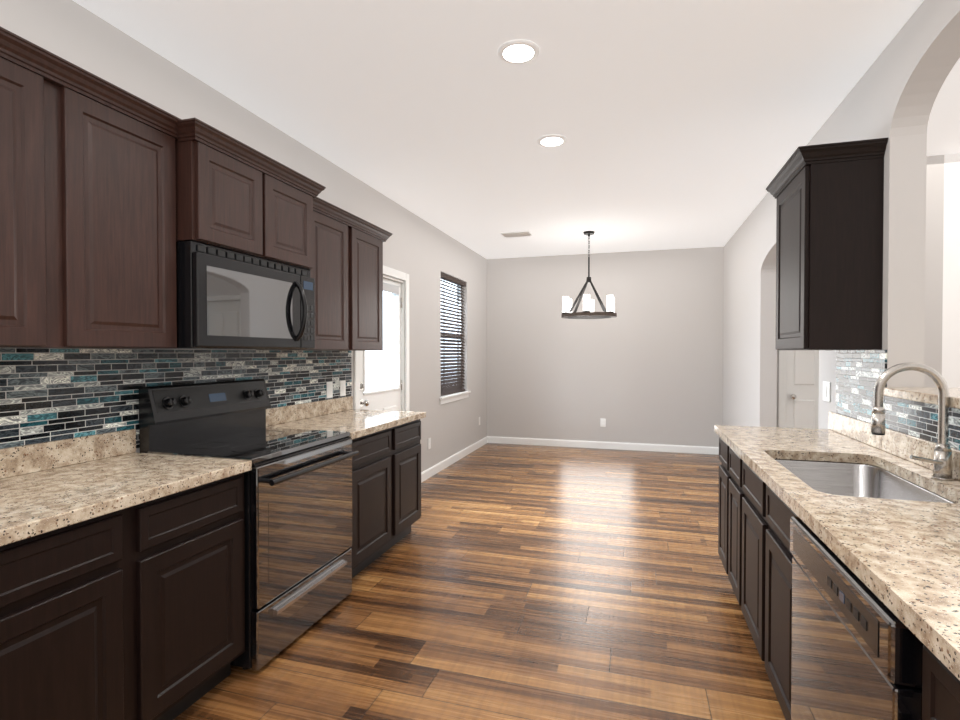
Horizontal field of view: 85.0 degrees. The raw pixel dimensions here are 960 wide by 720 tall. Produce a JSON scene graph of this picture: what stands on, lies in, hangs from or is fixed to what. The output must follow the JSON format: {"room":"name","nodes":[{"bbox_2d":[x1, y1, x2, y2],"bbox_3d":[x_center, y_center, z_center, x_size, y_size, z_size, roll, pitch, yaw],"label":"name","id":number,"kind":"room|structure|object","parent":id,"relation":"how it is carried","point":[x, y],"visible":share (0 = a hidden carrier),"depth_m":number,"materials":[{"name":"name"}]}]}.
{"room":"kitchen","nodes":[
{"label":"kitchen","id":0,"kind":"room"},
{"bbox_2d":[0,0,486,471],"bbox_3d":[-1.269,-0.076,3.601,0.140,2.780,9.370,0,1,17],"label":"wall","id":1,"kind":"structure","parent":0,"point":[422,253],"depth_m":4.28,"materials":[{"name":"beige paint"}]},
{"bbox_2d":[0,26,199,348],"bbox_3d":[-1.602,-0.512,1.517,0.414,0.948,1.518,0,1,17],"label":"upper cabinet","id":2,"kind":"object","parent":1,"relation":"attached to","point":[111,194],"depth_m":1.84,"materials":[{"name":"brown wood"}]},
{"bbox_2d":[0,348,351,448],"bbox_3d":[-1.519,0.174,2.507,0.009,0.449,3.445,0,1,17],"label":"backsplash","id":3,"kind":"structure","parent":1,"relation":"attached to","point":[47,395],"depth_m":2.27,"materials":[{"name":"tile"}]},
{"bbox_2d":[326,382,332,397],"bbox_3d":[-1.106,0.220,3.853,0.008,0.118,0.075,0,1,17],"label":"outlet","id":4,"kind":"object","parent":3,"relation":"attached to","point":[329,389],"visible":1,"depth_m":3.85,"materials":[{"name":"white plastic"}]},
{"bbox_2d":[340,380,345,395],"bbox_3d":[-1.054,0.218,4.026,0.009,0.118,0.075,0,1,17],"label":"light switch","id":5,"kind":"object","parent":3,"relation":"attached to","point":[342,388],"visible":1,"depth_m":4.02,"materials":[{"name":"white plastic"}]},
{"bbox_2d":[200,134,319,349],"bbox_3d":[-1.262,-0.500,2.651,0.414,0.892,0.887,0,1,17],"label":"upper cabinet","id":6,"kind":"object","parent":1,"relation":"attached to","point":[248,207],"depth_m":2.54,"materials":[{"name":"brown wood"}]},
{"bbox_2d":[176,240,314,348],"bbox_3d":[-1.229,-0.283,2.644,0.481,0.453,0.841,0,1,17],"label":"over-the-range microwave","id":7,"kind":"object","parent":6,"relation":"attached to","point":[227,299],"visible":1,"depth_m":2.43,"materials":[{"name":"black metal"}]},
{"bbox_2d":[320,199,392,350],"bbox_3d":[-0.991,-0.512,3.552,0.414,0.892,1.033,0,1,17],"label":"upper cabinet","id":8,"kind":"object","parent":1,"relation":"attached to","point":[351,246],"depth_m":3.55,"materials":[{"name":"brown wood"}]},
{"bbox_2d":[360,278,401,410],"bbox_3d":[-0.878,0.273,4.716,0.128,2.028,0.874,0,1,17],"label":"door","id":9,"kind":"structure","parent":1,"relation":"in","point":[387,399],"depth_m":4.90,"materials":[{"name":"white wood"}]},
{"bbox_2d":[354,266,409,410],"bbox_3d":[-0.919,0.229,4.716,0.150,2.140,1.040,0,1,17],"label":"door frame","id":10,"kind":"structure","parent":1,"relation":"attached to","point":[398,275],"depth_m":5.11,"materials":[{"name":"white wood"}]},
{"bbox_2d":[428,438,430,448],"bbox_3d":[-0.553,0.915,5.733,0.008,0.118,0.075,0,1,17],"label":"outlet","id":11,"kind":"object","parent":1,"relation":"attached to","point":[429,443],"visible":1,"depth_m":5.72,"materials":[{"name":"white plastic"}]},
{"bbox_2d":[441,272,465,395],"bbox_3d":[-0.356,-0.306,6.545,0.065,1.452,0.968,0,1,17],"label":"window blinds","id":12,"kind":"object","parent":1,"relation":"attached to","point":[448,388],"visible":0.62,"depth_m":6.57,"materials":[{"name":"plastic"}]},
{"bbox_2d":[421,436,487,482],"bbox_3d":[-0.299,1.224,6.576,0.014,0.100,2.832,0,1,17],"label":"baseboard","id":13,"kind":"structure","parent":1,"relation":"attached to","point":[439,466],"depth_m":6.39,"materials":[{"name":"white wood"}]},
{"bbox_2d":[439,281,470,404],"bbox_3d":[-0.353,-0.263,6.545,0.160,1.543,1.080,0,1,17],"label":"window","id":14,"kind":"structure","parent":1,"relation":"attached to","point":[444,399],"depth_m":6.64,"materials":[{"name":"white"}]},
{"bbox_2d":[173,443,785,719],"bbox_3d":[1.930,1.377,2.588,6.860,0.100,9.510,0,1,17],"label":"floor","id":15,"kind":"structure","parent":0,"point":[499,581],"depth_m":2.72,"materials":[{"name":"brown wood"}]},
{"bbox_2d":[0,504,143,719],"bbox_3d":[-1.493,0.905,1.525,0.628,0.872,0.537,0,1,17],"label":"base cabinet","id":16,"kind":"object","parent":15,"relation":"on","point":[136,612],"depth_m":1.52,"materials":[{"name":"black wood"}]},
{"bbox_2d":[0,429,251,545],"bbox_3d":[-1.483,0.395,1.519,0.647,0.146,1.568,0,1,17],"label":"countertop","id":17,"kind":"structure","parent":16,"relation":"on","point":[49,486],"depth_m":1.87,"materials":[{"name":"stone"}]},
{"bbox_2d":[140,473,244,719],"bbox_3d":[-1.344,0.898,2.021,0.628,0.872,0.534,0,1,17],"label":"base cabinet","id":18,"kind":"object","parent":15,"relation":"on","point":[194,538],"depth_m":1.92,"materials":[{"name":"black wood"}]},
{"bbox_2d":[139,379,358,670],"bbox_3d":[-1.095,0.722,2.635,0.693,1.210,0.778,0,1,17],"label":"range","id":19,"kind":"object","parent":15,"relation":"on","point":[298,523],"visible":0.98,"depth_m":2.48,"materials":[{"name":"black metal"}]},
{"bbox_2d":[350,419,420,577],"bbox_3d":[-0.886,0.878,3.546,0.629,0.873,1.060,0,1,17],"label":"base cabinet","id":20,"kind":"object","parent":15,"relation":"on","point":[386,489],"visible":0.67,"depth_m":3.37,"materials":[{"name":"black wood"}]},
{"bbox_2d":[266,396,425,438],"bbox_3d":[-0.875,0.367,3.547,0.647,0.146,1.088,0,1,17],"label":"countertop","id":21,"kind":"structure","parent":20,"relation":"on","point":[339,414],"depth_m":3.48,"materials":[{"name":"stone"}]},
{"bbox_2d":[718,437,725,560],"bbox_3d":[1.709,0.886,2.961,0.620,0.872,0.370,0,1,17],"label":"base cabinet","id":22,"kind":"object","parent":15,"relation":"on","point":[722,445],"depth_m":3.08,"materials":[{"name":"black wood"}]},
{"bbox_2d":[722,444,737,600],"bbox_3d":[1.602,0.891,2.604,0.620,0.872,0.375,0,1,17],"label":"base cabinet","id":23,"kind":"object","parent":15,"relation":"on","point":[729,555],"depth_m":2.76,"materials":[{"name":"black wood"}]},
{"bbox_2d":[738,456,757,649],"bbox_3d":[1.480,0.896,2.197,0.620,0.872,0.475,0,1,17],"label":"base cabinet","id":24,"kind":"object","parent":15,"relation":"on","point":[756,513],"depth_m":2.35,"materials":[{"name":"black wood"}]},
{"bbox_2d":[758,476,797,719],"bbox_3d":[1.343,0.902,1.742,0.620,0.872,0.475,0,1,17],"label":"base cabinet","id":25,"kind":"object","parent":15,"relation":"on","point":[774,555],"depth_m":1.89,"materials":[{"name":"black wood"}]},
{"bbox_2d":[714,411,959,680],"bbox_3d":[1.289,0.394,1.587,0.637,0.146,3.290,0,1,17],"label":"countertop","id":26,"kind":"structure","parent":25,"relation":"on","point":[900,559],"depth_m":1.43,"materials":[{"name":"stone"}]},
{"bbox_2d":[775,459,956,503],"bbox_3d":[1.402,0.568,1.983,0.484,0.209,0.854,0,1,17],"label":"sink basin","id":27,"kind":"object","parent":26,"relation":"in","point":[852,479],"visible":0.1,"depth_m":2.32,"materials":[{"name":"metal"}]},
{"bbox_2d":[871,362,953,480],"bbox_3d":[1.547,0.215,1.864,0.248,0.412,0.097,0,1,17],"label":"faucet","id":28,"kind":"object","parent":26,"relation":"on","point":[942,464],"visible":1,"depth_m":1.85,"materials":[{"name":"silver metal"}]},
{"bbox_2d":[790,516,923,719],"bbox_3d":[1.151,0.906,1.196,0.634,0.856,0.670,0,1,17],"label":"dishwasher","id":29,"kind":"object","parent":15,"relation":"on","point":[857,648],"visible":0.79,"depth_m":1.20,"materials":[{"name":"black"}]},
{"bbox_2d":[922,645,959,719],"bbox_3d":[0.952,0.920,0.439,0.619,0.873,0.885,0,1,17],"label":"base cabinet","id":30,"kind":"object","parent":15,"relation":"on","point":[940,691],"visible":0.61,"depth_m":0.87,"materials":[{"name":"black wood"}]},
{"bbox_2d":[73,0,959,258],"bbox_3d":[1.930,-1.502,2.549,6.860,0.100,9.510,0,1,17],"label":"ceiling","id":31,"kind":"structure","parent":0,"point":[681,124],"depth_m":2.87,"materials":[{"name":"paint"}]},
{"bbox_2d":[501,231,531,237],"bbox_3d":[0.437,-1.493,6.239,0.340,0.018,0.180,0,1,17],"label":"ceiling vent","id":32,"kind":"object","parent":31,"relation":"in","point":[517,234],"visible":0.98,"depth_m":6.20,"materials":[{"name":"white metal"}]},
{"bbox_2d":[498,39,538,63],"bbox_3d":[0.181,-1.445,2.463,0.196,0.012,0.196,0,1,17],"label":"recessed light","id":33,"kind":"object","parent":31,"relation":"in","point":[519,51],"visible":1,"depth_m":2.44,"materials":[{"name":"white"}]},
{"bbox_2d":[537,134,566,146],"bbox_3d":[0.479,-1.459,3.491,0.196,0.012,0.196,0,1,17],"label":"recessed light","id":34,"kind":"object","parent":31,"relation":"in","point":[552,140],"visible":1,"depth_m":3.47,"materials":[{"name":"white"}]},
{"bbox_2d":[561,231,616,318],"bbox_3d":[1.277,-0.998,6.140,0.636,1.003,0.664,0,1,17],"label":"chandelier","id":35,"kind":"object","parent":31,"relation":"hanging from","point":[588,312],"visible":1,"depth_m":6.04,"materials":[{"name":"grey metal"}]},
{"bbox_2d":[487,247,723,446],"bbox_3d":[3.276,-0.123,7.055,6.580,2.780,0.140,0,1,17],"label":"wall","id":36,"kind":"structure","parent":0,"point":[645,366],"depth_m":7.41,"materials":[{"name":"beige paint"}]},
{"bbox_2d":[600,418,605,426],"bbox_3d":[1.750,0.892,7.447,0.075,0.118,0.008,0,1,17],"label":"outlet","id":37,"kind":"object","parent":36,"relation":"attached to","point":[602,422],"visible":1,"depth_m":7.45,"materials":[{"name":"white plastic"}]},
{"bbox_2d":[488,436,718,454],"bbox_3d":[1.673,1.212,7.472,3.276,0.100,0.014,0,1,17],"label":"baseboard","id":38,"kind":"structure","parent":36,"relation":"attached to","point":[491,439],"depth_m":7.43,"materials":[{"name":"white wood"}]},
{"bbox_2d":[776,350,777,426],"bbox_3d":[3.162,-0.095,4.970,0.720,2.780,0.140,0,1,17],"label":"wall","id":39,"kind":"structure","parent":0,"point":[777,350],"depth_m":5.00,"materials":[{"name":"beige paint"}]},
{"bbox_2d":[778,350,818,428],"bbox_3d":[3.161,0.241,4.891,0.666,2.110,0.111,0,1,17],"label":"hall door","id":40,"kind":"structure","parent":39,"relation":"in","point":[798,388],"depth_m":4.95,"materials":[{"name":"white wood"}]},
{"bbox_2d":[723,0,959,428],"bbox_3d":[1.987,-0.062,2.551,0.140,2.780,9.230,0,1,17],"label":"wall","id":41,"kind":"structure","parent":0,"point":[892,94],"depth_m":2.41,"materials":[{"name":"beige paint"}]},
{"bbox_2d":[823,381,830,401],"bbox_3d":[2.088,0.190,3.156,0.009,0.118,0.120,0,1,17],"label":"light switch","id":42,"kind":"object","parent":41,"relation":"attached to","point":[826,391],"visible":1,"depth_m":3.14,"materials":[{"name":"white plastic"}]},
{"bbox_2d":[766,138,887,349],"bbox_3d":[1.792,-0.538,2.775,0.364,0.970,0.670,0,1,17],"label":"upper cabinet","id":43,"kind":"object","parent":41,"relation":"attached to","point":[829,197],"visible":1,"depth_m":2.50,"materials":[{"name":"brown wood"}]},
{"bbox_2d":[836,350,959,449],"bbox_3d":[1.579,0.143,1.455,0.009,0.356,3.210,0,1,17],"label":"backsplash","id":44,"kind":"structure","parent":41,"relation":"attached to","point":[859,373],"depth_m":2.50,"materials":[{"name":"tile"}]},
{"bbox_2d":[924,155,943,386],"bbox_3d":[3.424,-0.086,4.349,0.140,2.780,1.180,0,1,17],"label":"wall","id":45,"kind":"structure","parent":0,"point":[934,258],"depth_m":3.77,"materials":[{"name":"beige paint"}]},
{"bbox_2d":[942,153,959,387],"bbox_3d":[4.443,-0.075,3.500,2.300,2.780,0.140,0,1,17],"label":"wall","id":46,"kind":"structure","parent":0,"point":[951,315],"depth_m":3.74,"materials":[{"name":"paint"}]},
{"label":"outside","id":47,"kind":"structure","parent":0,"visible":0},
{"bbox_2d":[365,279,456,390],"bbox_3d":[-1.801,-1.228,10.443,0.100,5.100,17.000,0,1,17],"label":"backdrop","id":48,"kind":"structure","parent":47,"point":[386,336],"depth_m":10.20,"materials":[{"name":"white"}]},
{"bbox_3d":[1.478,0.766,0.864,0.140,1.168,3.181,0,1,17],"label":"wall","id":49,"kind":"structure","parent":0,"visible":0},
{"bbox_2d":[883,387,959,408],"bbox_3d":[1.564,0.162,0.839,0.405,0.038,3.162,0,1,17],"label":"bar","id":50,"kind":"object","parent":49,"relation":"on","point":[928,395],"visible":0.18,"depth_m":2.09,"materials":[{"name":"beige stone"}]}
]}

